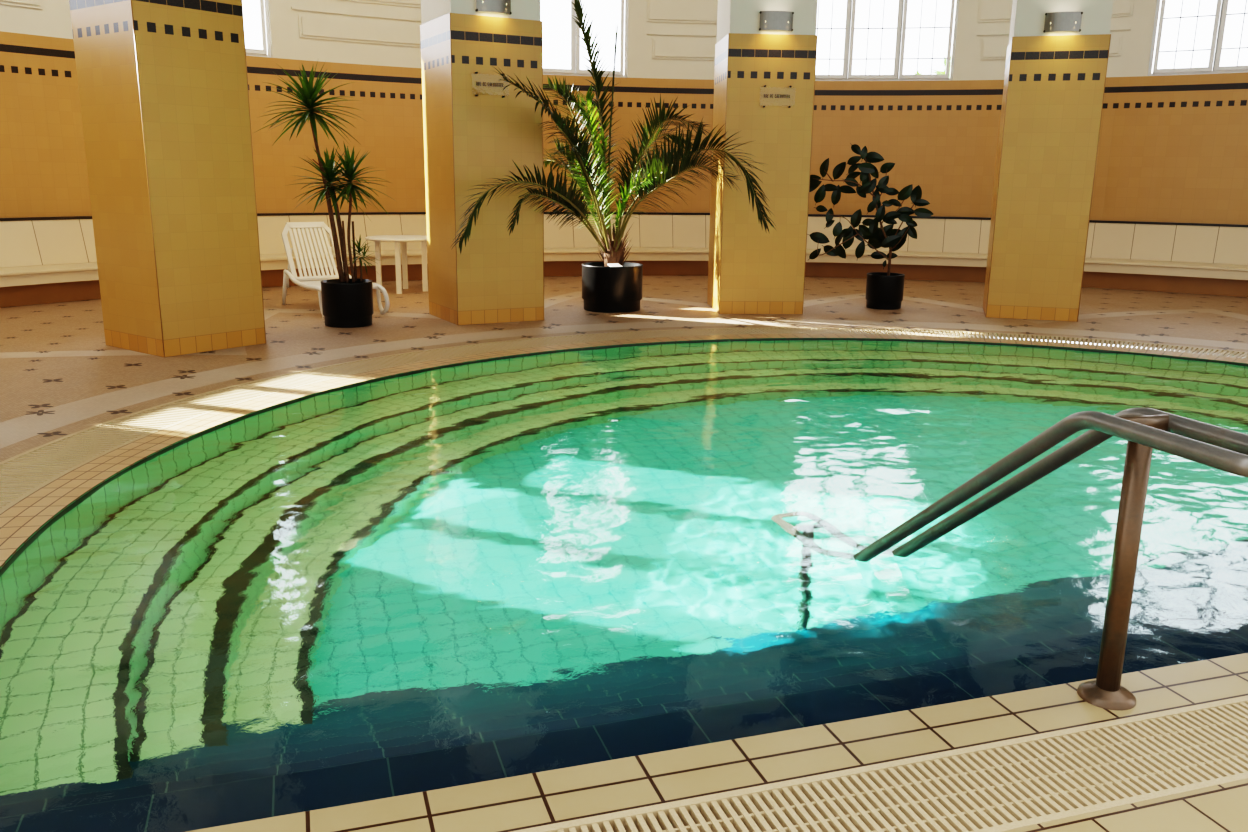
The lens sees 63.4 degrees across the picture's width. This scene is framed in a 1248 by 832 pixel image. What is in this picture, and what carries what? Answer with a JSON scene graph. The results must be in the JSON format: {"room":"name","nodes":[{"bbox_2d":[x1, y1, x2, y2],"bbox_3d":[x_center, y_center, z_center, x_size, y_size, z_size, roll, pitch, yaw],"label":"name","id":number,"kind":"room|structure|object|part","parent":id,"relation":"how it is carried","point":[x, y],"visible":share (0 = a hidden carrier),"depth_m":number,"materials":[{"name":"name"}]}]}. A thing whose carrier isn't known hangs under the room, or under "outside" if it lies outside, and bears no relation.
{"room":"spa","nodes":[
{"label":"spa","id":0,"kind":"room"},
{"bbox_2d":[0,0,1156,80],"bbox_3d":[0.681,-5.457,9.233,23.634,3.300,13.923,-4,14,-17],"label":"wall","id":1,"kind":"structure","parent":0,"point":[54,20],"depth_m":14.86,"materials":[{"name":"white paint"}]},
{"bbox_2d":[0,0,42,8],"bbox_3d":[-7.530,-5.439,10.677,0.117,1.800,2.694,9,16,31],"label":"trim","id":2,"kind":"structure","parent":1,"relation":"attached to","point":[37,4],"depth_m":11.74,"materials":[{"name":"white paint"}]},
{"bbox_2d":[246,0,270,57],"bbox_3d":[-5.807,-5.850,12.944,2.491,2.200,0.169,-12,18,-42],"label":"window","id":3,"kind":"structure","parent":1,"relation":"in","point":[263,4],"depth_m":13.85,"materials":[{"name":"white paint"}]},
{"bbox_2d":[291,0,420,46],"bbox_3d":[-3.582,-6.276,14.431,2.358,1.800,0.099,-7,15,-29],"label":"trim","id":4,"kind":"structure","parent":1,"relation":"attached to","point":[314,27],"depth_m":14.52,"materials":[{"name":"white paint"}]},
{"bbox_2d":[543,0,627,77],"bbox_3d":[-1.141,-6.419,15.599,2.491,2.200,0.169,-3,14,-16],"label":"window","id":5,"kind":"structure","parent":1,"relation":"in","point":[574,70],"depth_m":15.90,"materials":[{"name":"white paint"}]},
{"bbox_2d":[647,0,717,59],"bbox_3d":[1.413,-6.568,15.933,2.096,1.800,0.087,0,13,-4],"label":"trim","id":6,"kind":"structure","parent":1,"relation":"attached to","point":[674,11],"depth_m":15.99,"materials":[{"name":"white paint"}]},
{"bbox_2d":[815,0,958,80],"bbox_3d":[3.989,-6.434,15.939,2.491,2.200,0.169,3,13,9],"label":"window","id":7,"kind":"structure","parent":1,"relation":"in","point":[899,58],"depth_m":16.02,"materials":[{"name":"white paint"}]},
{"bbox_2d":[977,0,1133,59],"bbox_3d":[6.471,-6.319,15.146,2.153,1.800,0.089,6,14,21],"label":"trim","id":8,"kind":"structure","parent":1,"relation":"attached to","point":[989,10],"depth_m":15.47,"materials":[{"name":"white paint"}]},
{"bbox_2d":[1148,0,1247,75],"bbox_3d":[8.801,-5.926,14.042,2.491,2.200,0.169,10,16,34],"label":"window","id":9,"kind":"structure","parent":1,"relation":"in","point":[1216,48],"depth_m":14.51,"materials":[{"name":"white paint"}]},
{"bbox_2d":[0,31,1247,224],"bbox_3d":[0.642,-2.343,9.969,23.634,3.100,13.923,-4,14,-17],"label":"wall","id":10,"kind":"structure","parent":0,"point":[1172,148],"depth_m":15.03,"materials":[{"name":"tile"}]},
{"bbox_2d":[0,275,1247,461],"bbox_3d":[0.473,-1.142,11.619,40.000,0.001,17.000,-4,14,-17],"label":"floor","id":11,"kind":"structure","parent":0,"point":[60,377],"depth_m":10.70,"materials":[{"name":"tile"}]},
{"bbox_2d":[69,0,265,357],"bbox_3d":[-4.011,-3.779,8.621,1.000,6.400,1.003,10,16,35],"label":"tiled pillar","id":12,"kind":"structure","parent":11,"relation":"on","point":[163,84],"depth_m":8.66,"materials":[{"name":"tile"}]},
{"bbox_2d":[254,61,393,327],"bbox_3d":[-3.054,-2.277,10.426,1.262,2.672,1.221,-7,15,-30],"label":"dracaena","id":13,"kind":"object","parent":11,"relation":"on","point":[347,302],"visible":1,"depth_m":10.39,"materials":[{"name":"green plant"}]},
{"bbox_3d":[-3.175,-3.134,10.157,1.117,0.883,1.213,-4,14,-17],"label":"crown","id":14,"kind":"part","parent":13,"relation":"part of","materials":[{"name":"green plant"}]},
{"bbox_3d":[-3.046,-2.411,10.445,0.932,0.810,0.912,-4,14,-17],"label":"crown","id":15,"kind":"part","parent":13,"relation":"part of","materials":[{"name":"green plant"}]},
{"bbox_2d":[320,278,373,327],"bbox_3d":[-2.916,-1.195,10.662,0.530,0.460,0.530,-4,14,-17],"label":"pot","id":16,"kind":"object","parent":13,"relation":"attached to","point":[346,302],"depth_m":10.46,"materials":[{"name":"black plastic"}]},
{"bbox_3d":[-2.778,-2.435,10.343,0.867,0.744,0.836,-4,14,-17],"label":"crown","id":17,"kind":"part","parent":13,"relation":"part of","materials":[{"name":"green plant"}]},
{"bbox_3d":[-2.786,-1.723,10.611,0.443,0.382,0.385,-4,14,-17],"label":"crown","id":18,"kind":"part","parent":13,"relation":"part of","materials":[{"name":"green plant"}]},
{"bbox_3d":[-2.717,-1.641,10.588,0.400,0.359,0.334,7,15,24],"label":"crown","id":19,"kind":"part","parent":13,"relation":"part of","materials":[{"name":"green plant"}]},
{"bbox_2d":[281,222,389,317],"bbox_3d":[-3.398,-1.712,11.724,0.740,1.000,1.566,-9,17,-36],"label":"sun lounger","id":20,"kind":"object","parent":11,"relation":"on","point":[310,282],"visible":0.66,"depth_m":12.05,"materials":[{"name":"white plastic"}]},
{"bbox_3d":[-4.046,-1.531,12.063,0.060,0.417,0.189,-9,17,-36],"label":"leg","id":21,"kind":"part","parent":20,"relation":"part of","materials":[{"name":"white plastic"}]},
{"bbox_3d":[-3.610,-1.398,11.503,0.052,0.440,1.360,-9,17,-36],"label":"rail","id":22,"kind":"part","parent":20,"relation":"part of","materials":[{"name":"white plastic"}]},
{"bbox_3d":[-3.737,-1.979,12.124,0.655,0.672,0.437,-9,17,-36],"label":"backrest","id":23,"kind":"part","parent":20,"relation":"part of","materials":[{"name":"white plastic"}]},
{"bbox_3d":[-3.068,-1.486,11.904,0.052,0.440,1.360,-9,17,-36],"label":"rail","id":24,"kind":"part","parent":20,"relation":"part of","materials":[{"name":"white plastic"}]},
{"bbox_2d":[365,235,427,293],"bbox_3d":[-3.029,-2.068,13.752,0.930,0.735,0.930,12,17,39],"label":"round table","id":25,"kind":"object","parent":11,"relation":"on","point":[397,239],"visible":0.82,"depth_m":13.69,"materials":[{"name":"white plastic"}]},
{"bbox_3d":[-3.338,-2.049,13.733,0.066,0.700,0.066,0,13,-4],"label":"leg","id":26,"kind":"part","parent":25,"relation":"part of","materials":[{"name":"white plastic"}]},
{"bbox_3d":[-3.006,-1.979,13.455,0.066,0.700,0.066,0,13,-4],"label":"leg","id":27,"kind":"part","parent":25,"relation":"part of","materials":[{"name":"white plastic"}]},
{"bbox_3d":[-3.052,-2.122,14.057,0.066,0.700,0.066,0,13,-4],"label":"leg","id":28,"kind":"part","parent":25,"relation":"part of","materials":[{"name":"white plastic"}]},
{"bbox_3d":[-2.720,-2.052,13.779,0.066,0.700,0.066,0,13,-4],"label":"leg","id":29,"kind":"part","parent":25,"relation":"part of","materials":[{"name":"white plastic"}]},
{"bbox_2d":[420,0,543,324],"bbox_3d":[-1.522,-4.231,10.671,1.003,6.400,1.000,-6,15,-27],"label":"tiled pillar","id":30,"kind":"structure","parent":11,"relation":"on","point":[470,140],"depth_m":10.62,"materials":[{"name":"tile"}]},
{"bbox_2d":[475,72,504,97],"bbox_3d":[-1.373,-3.394,10.352,0.400,0.240,0.045,-6,15,-27],"label":"sign","id":31,"kind":"object","parent":30,"relation":"attached to","point":[500,84],"visible":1,"depth_m":10.35,"materials":[{"name":"metal"}]},
{"bbox_2d":[475,0,511,14],"bbox_3d":[-1.312,-4.169,10.179,0.382,0.202,0.104,-6,15,-27],"label":"wall lamp","id":32,"kind":"object","parent":30,"relation":"attached to","point":[500,6],"visible":1,"depth_m":10.14,"materials":[{"name":"metal"}]},
{"bbox_2d":[451,0,775,312],"bbox_3d":[-0.341,-2.970,11.442,3.402,3.620,3.095,-2,14,-12],"label":"potted palm","id":33,"kind":"object","parent":11,"relation":"on","point":[611,285],"visible":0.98,"depth_m":11.55,"materials":[{"name":"green plant"}]},
{"bbox_2d":[582,262,642,312],"bbox_3d":[-0.143,-1.555,12.159,0.740,0.540,0.740,-4,14,-17],"label":"pot","id":34,"kind":"object","parent":33,"relation":"attached to","point":[607,287],"depth_m":11.87,"materials":[{"name":"black plastic"}]},
{"bbox_2d":[0,212,1247,307],"bbox_3d":[0.079,-1.722,11.878,22.594,1.000,9.616,-4,14,-17],"label":"bench","id":35,"kind":"object","parent":11,"relation":"on","point":[43,260],"visible":0.5,"depth_m":15.19,"materials":[{"name":"tile"}]},
{"bbox_3d":[0.071,-2.202,11.808,22.594,0.034,9.526,-4,14,-17],"label":"trim","id":36,"kind":"part","parent":35,"relation":"part of","materials":[{"name":"wood"}]},
{"bbox_3d":[0.102,-1.556,11.839,22.271,0.185,9.447,-4,14,-17],"label":"seat","id":37,"kind":"part","parent":35,"relation":"part of","materials":[{"name":"beige tile"}]},
{"bbox_3d":[0.072,-1.926,11.861,22.586,0.525,9.544,-4,14,-17],"label":"backrest","id":38,"kind":"part","parent":35,"relation":"part of","materials":[{"name":"white tile"}]},
{"bbox_2d":[0,327,1247,513],"bbox_3d":[1.742,-0.038,7.101,11.440,0.041,7.692,-4,14,-17],"label":"overflow grating","id":39,"kind":"object","parent":11,"relation":"in","point":[23,474],"visible":0.85,"depth_m":7.62,"materials":[{"name":"beige plastic"}]},
{"bbox_2d":[707,0,817,313],"bbox_3d":[1.629,-4.434,11.696,1.003,6.400,1.000,0,13,-4],"label":"tiled pillar","id":40,"kind":"structure","parent":11,"relation":"on","point":[752,269],"depth_m":11.57,"materials":[{"name":"tile"}]},
{"bbox_2d":[759,11,793,30],"bbox_3d":[1.685,-4.365,11.167,0.382,0.202,0.104,0,13,-4],"label":"wall lamp","id":41,"kind":"object","parent":40,"relation":"attached to","point":[769,20],"visible":1,"depth_m":11.13,"materials":[{"name":"silver metal"}]},
{"bbox_2d":[763,85,791,107],"bbox_3d":[1.724,-3.595,11.367,0.400,0.240,0.045,0,13,-4],"label":"sign","id":42,"kind":"object","parent":40,"relation":"attached to","point":[784,96],"visible":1,"depth_m":11.35,"materials":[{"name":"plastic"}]},
{"bbox_2d":[807,143,932,309],"bbox_3d":[3.004,-2.356,12.546,1.586,1.998,0.559,3,14,12],"label":"rubber plant","id":43,"kind":"object","parent":11,"relation":"on","point":[884,290],"visible":0.98,"depth_m":12.48,"materials":[{"name":"green plant"}]},
{"bbox_3d":[2.963,-2.469,12.515,1.289,1.459,0.475,3,13,9],"label":"stem","id":44,"kind":"part","parent":43,"relation":"part of","materials":[{"name":"plant"}]},
{"bbox_3d":[3.268,-1.569,12.664,0.464,0.420,0.464,-4,14,-17],"label":"pot","id":45,"kind":"part","parent":43,"relation":"part of","materials":[{"name":"black plastic"}]},
{"bbox_2d":[983,0,1112,321],"bbox_3d":[4.929,-4.346,11.498,1.003,6.400,1.000,5,14,16],"label":"tiled pillar","id":46,"kind":"structure","parent":11,"relation":"on","point":[1054,86],"depth_m":11.37,"materials":[{"name":"tile"}]},
{"bbox_2d":[1043,12,1082,32],"bbox_3d":[4.776,-4.283,10.987,0.382,0.202,0.104,5,14,16],"label":"wall lamp","id":47,"kind":"object","parent":46,"relation":"attached to","point":[1054,21],"visible":1,"depth_m":10.95,"materials":[{"name":"silver metal"}]},
{"bbox_2d":[0,338,1247,573],"bbox_3d":[1.878,0.876,6.851,10.600,1.699,7.405,-4,14,-17],"label":"basin","id":48,"kind":"object","parent":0,"point":[11,558],"visible":0.06,"depth_m":8.72,"materials":[{"name":"tile"}]},
{"bbox_2d":[0,334,1247,566],"bbox_3d":[1.803,0.016,6.919,10.500,0.060,7.150,-4,14,-17],"label":"pool edge","id":49,"kind":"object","parent":48,"relation":"attached to","point":[21,520],"depth_m":6.45,"materials":[{"name":"tile"}]},
{"bbox_2d":[0,340,1247,831],"bbox_3d":[1.812,0.858,7.055,10.140,1.739,6.900,-4,14,-17],"label":"pool water","id":50,"kind":"object","parent":48,"relation":"in","point":[469,573],"visible":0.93,"depth_m":4.11,"materials":[{"name":"teal liquid"}]},
{"bbox_2d":[185,653,1247,831],"bbox_3d":[2.912,0.817,3.588,12.400,0.060,0.231,-4,14,-17],"label":"coping","id":51,"kind":"object","parent":48,"relation":"on","point":[525,801],"depth_m":2.77,"materials":[{"name":"tile"}]},
{"bbox_2d":[853,407,1247,710],"bbox_3d":[1.239,0.987,3.997,0.245,2.420,2.646,-4,14,-17],"label":"pool handrail","id":52,"kind":"object","parent":51,"relation":"on","point":[1145,429],"visible":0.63,"depth_m":3.06,"materials":[{"name":"metal"}]},
{"bbox_3d":[1.246,0.397,3.858,0.245,1.207,2.646,-4,14,-17],"label":"rail","id":53,"kind":"part","parent":52,"relation":"part of","materials":[{"name":"metal"}]},
{"bbox_3d":[1.506,0.455,3.044,0.067,0.860,0.067,-4,14,-17],"label":"post","id":54,"kind":"part","parent":52,"relation":"part of","materials":[{"name":"metal"}]},
{"bbox_2d":[1003,778,1247,831],"bbox_3d":[4.441,1.752,-0.418,40.000,0.001,9.000,-4,14,-17],"label":"floor","id":55,"kind":"structure","parent":0,"point":[1221,807],"depth_m":2.55,"materials":[{"name":"tile"}]},
{"bbox_2d":[510,695,1247,831],"bbox_3d":[3.000,0.876,3.319,12.400,0.051,0.347,-4,14,-17],"label":"overflow grating","id":56,"kind":"object","parent":55,"relation":"in","point":[1000,786],"visible":0.95,"depth_m":2.67,"materials":[{"name":"beige plastic"}]},
{"label":"outside","id":57,"kind":"structure","parent":0,"visible":0},
{"bbox_2d":[927,54,951,77],"bbox_3d":[7.941,-6.321,23.920,1.915,4.630,1.864,-4,14,-17],"label":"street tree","id":58,"kind":"object","parent":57,"point":[944,71],"visible":0.02,"depth_m":23.41,"materials":[{"name":"green plant"}]}
]}

